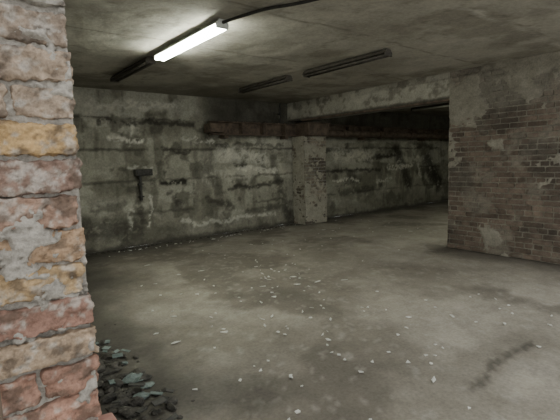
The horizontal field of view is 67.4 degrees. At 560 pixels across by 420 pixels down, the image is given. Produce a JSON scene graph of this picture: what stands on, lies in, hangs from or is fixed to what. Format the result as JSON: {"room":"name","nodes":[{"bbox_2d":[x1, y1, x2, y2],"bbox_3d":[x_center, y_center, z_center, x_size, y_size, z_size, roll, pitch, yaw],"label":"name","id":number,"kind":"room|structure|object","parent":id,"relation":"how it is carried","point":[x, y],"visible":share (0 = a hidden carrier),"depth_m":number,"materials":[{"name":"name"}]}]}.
{"room":"abandoned basement","nodes":[
{"label":"abandoned basement","id":0,"kind":"room"},
{"bbox_2d":[0,0,101,419],"bbox_3d":[-1.105,0.062,0.474,1.656,2.830,0.143,-7,8,-38],"label":"brick wall","id":1,"kind":"structure","parent":0,"point":[18,178],"depth_m":0.88,"materials":[{"name":"red brick"}]},
{"bbox_2d":[0,392,3,419],"bbox_3d":[-0.569,0.266,0.804,0.063,0.418,0.068,-7,8,-38],"label":"brick","id":2,"kind":"object","parent":1,"relation":"attached to","point":[1,410],"visible":1,"depth_m":0.83,"materials":[{"name":"brick"}]},
{"bbox_2d":[0,0,97,419],"bbox_3d":[-1.078,0.071,0.430,1.632,2.820,0.033,-7,8,-38],"label":"mortar","id":3,"kind":"object","parent":1,"relation":"attached to","point":[29,234],"visible":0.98,"depth_m":0.88,"materials":[{"name":"grey concrete"}]},
{"bbox_2d":[98,413,116,419],"bbox_3d":[-0.420,0.519,0.959,0.111,0.038,0.130,-7,8,-38],"label":"brick","id":4,"kind":"object","parent":1,"relation":"attached to","point":[109,416],"visible":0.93,"depth_m":1.01,"materials":[{"name":"brick"}]},
{"bbox_2d":[73,86,449,252],"bbox_3d":[0.667,-1.143,10.327,15.200,2.840,0.051,-7,8,-38],"label":"wall","id":5,"kind":"structure","parent":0,"point":[200,184],"depth_m":8.65,"materials":[{"name":"concrete"}]},
{"bbox_2d":[64,0,559,116],"bbox_3d":[2.727,-2.286,7.544,15.200,0.018,6.720,-7,8,-38],"label":"ceiling","id":6,"kind":"structure","parent":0,"point":[424,38],"depth_m":4.72,"materials":[{"name":"concrete"}]},
{"bbox_2d":[222,0,318,23],"bbox_3d":[0.393,-1.717,3.478,0.995,0.050,1.791,-7,8,-38],"label":"cable","id":7,"kind":"object","parent":6,"relation":"attached to","point":[303,1],"depth_m":3.59,"materials":[{"name":"black rubber"}]},
{"bbox_2d":[85,200,559,419],"bbox_3d":[2.858,0.844,5.099,18.600,0.014,11.250,-7,8,-38],"label":"floor","id":8,"kind":"structure","parent":0,"point":[495,369],"depth_m":3.94,"materials":[{"name":"concrete"}]},
{"bbox_2d":[93,324,194,419],"bbox_3d":[-1.240,1.188,2.892,0.893,0.097,3.682,-7,8,-38],"label":"rubble pile","id":9,"kind":"object","parent":8,"relation":"on","point":[124,404],"visible":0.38,"depth_m":2.78,"materials":[{"name":"stone"}]},
{"bbox_2d":[85,224,291,256],"bbox_3d":[-1.591,0.567,8.444,4.811,0.040,0.181,-7,8,-38],"label":"rubble","id":10,"kind":"object","parent":8,"relation":"on","point":[264,228],"visible":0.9,"depth_m":7.91,"materials":[{"name":"stone"}]},
{"bbox_2d":[292,136,326,224],"bbox_3d":[0.714,-0.720,10.079,0.713,2.054,0.433,-7,8,-38],"label":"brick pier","id":11,"kind":"object","parent":8,"relation":"on","point":[309,152],"visible":1,"depth_m":9.89,"materials":[{"name":"concrete"}]},
{"bbox_2d":[109,220,552,419],"bbox_3d":[0.684,0.779,6.017,7.575,0.024,6.428,-7,8,-38],"label":"paper scraps","id":12,"kind":"object","parent":8,"relation":"on","point":[433,379],"visible":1,"depth_m":3.80,"materials":[{"name":"white paper"}]},
{"bbox_2d":[287,72,449,121],"bbox_3d":[1.635,-2.133,8.399,0.560,0.442,4.050,-7,8,-38],"label":"beam","id":13,"kind":"structure","parent":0,"point":[435,89],"depth_m":7.81,"materials":[{"name":"concrete"}]},
{"bbox_2d":[448,51,559,263],"bbox_3d":[3.555,-0.682,5.770,0.031,2.820,2.650,-7,8,-38],"label":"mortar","id":14,"kind":"structure","parent":0,"point":[463,96],"depth_m":6.13,"materials":[{"name":"grey concrete"}]},
{"bbox_3d":[2.717,-2.446,7.533,15.200,0.250,6.700,-7,8,-38],"label":"ceiling","id":15,"kind":"structure","parent":0,"visible":0},
{"bbox_2d":[110,56,155,81],"bbox_3d":[-2.010,-1.892,5.662,0.140,0.104,1.402,-7,8,-38],"label":"ceiling lamp","id":16,"kind":"object","parent":15,"relation":"attached to","point":[147,61],"visible":0.99,"depth_m":5.52,"materials":[{"name":"metal"}]},
{"bbox_2d":[154,18,228,60],"bbox_3d":[-0.983,-1.774,4.428,0.140,0.109,1.462,-7,8,-38],"label":"ceiling lamp","id":17,"kind":"object","parent":15,"relation":"attached to","point":[216,27],"visible":0.98,"depth_m":4.27,"materials":[{"name":"plastic"}]},
{"bbox_2d":[238,75,292,92],"bbox_3d":[-0.276,-2.096,7.000,0.140,0.104,1.352,-7,8,-38],"label":"ceiling lamp","id":18,"kind":"object","parent":15,"relation":"attached to","point":[287,78],"visible":0.95,"depth_m":6.88,"materials":[{"name":"metal"}]},
{"bbox_2d":[277,103,280,122],"bbox_3d":[-0.014,-2.204,9.570,0.070,0.440,0.070,-7,8,-38],"label":"conduit","id":19,"kind":"object","parent":15,"relation":"attached to","point":[279,113],"visible":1,"depth_m":9.55,"materials":[{"name":"black metal"}]},
{"bbox_2d":[303,49,391,77],"bbox_3d":[0.851,-1.973,5.673,0.140,0.104,1.502,-7,8,-38],"label":"ceiling lamp","id":20,"kind":"object","parent":15,"relation":"attached to","point":[385,53],"visible":0.98,"depth_m":5.54,"materials":[{"name":"metal"}]},
{"bbox_2d":[411,103,448,110],"bbox_3d":[3.960,-2.636,10.631,0.140,0.109,1.402,-7,8,-38],"label":"ceiling lamp","id":21,"kind":"object","parent":15,"relation":"attached to","point":[443,104],"visible":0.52,"depth_m":10.73,"materials":[{"name":"metal"}]},
{"bbox_3d":[0.534,-1.149,10.494,15.200,2.820,0.300,-7,8,-38],"label":"wall","id":22,"kind":"structure","parent":0,"visible":0},
{"bbox_2d":[133,169,152,199],"bbox_3d":[-2.501,-0.465,7.732,0.320,0.570,0.135,-7,8,-38],"label":"junction box","id":23,"kind":"object","parent":22,"relation":"attached to","point":[137,172],"visible":1,"depth_m":7.68,"materials":[{"name":"metal"}]},
{"bbox_2d":[204,120,448,140],"bbox_3d":[2.681,-2.094,11.450,10.390,0.365,0.610,-7,8,-38],"label":"steel beam","id":24,"kind":"structure","parent":22,"relation":"attached to","point":[222,128],"depth_m":9.73,"materials":[{"name":"brown metal"}]}
]}

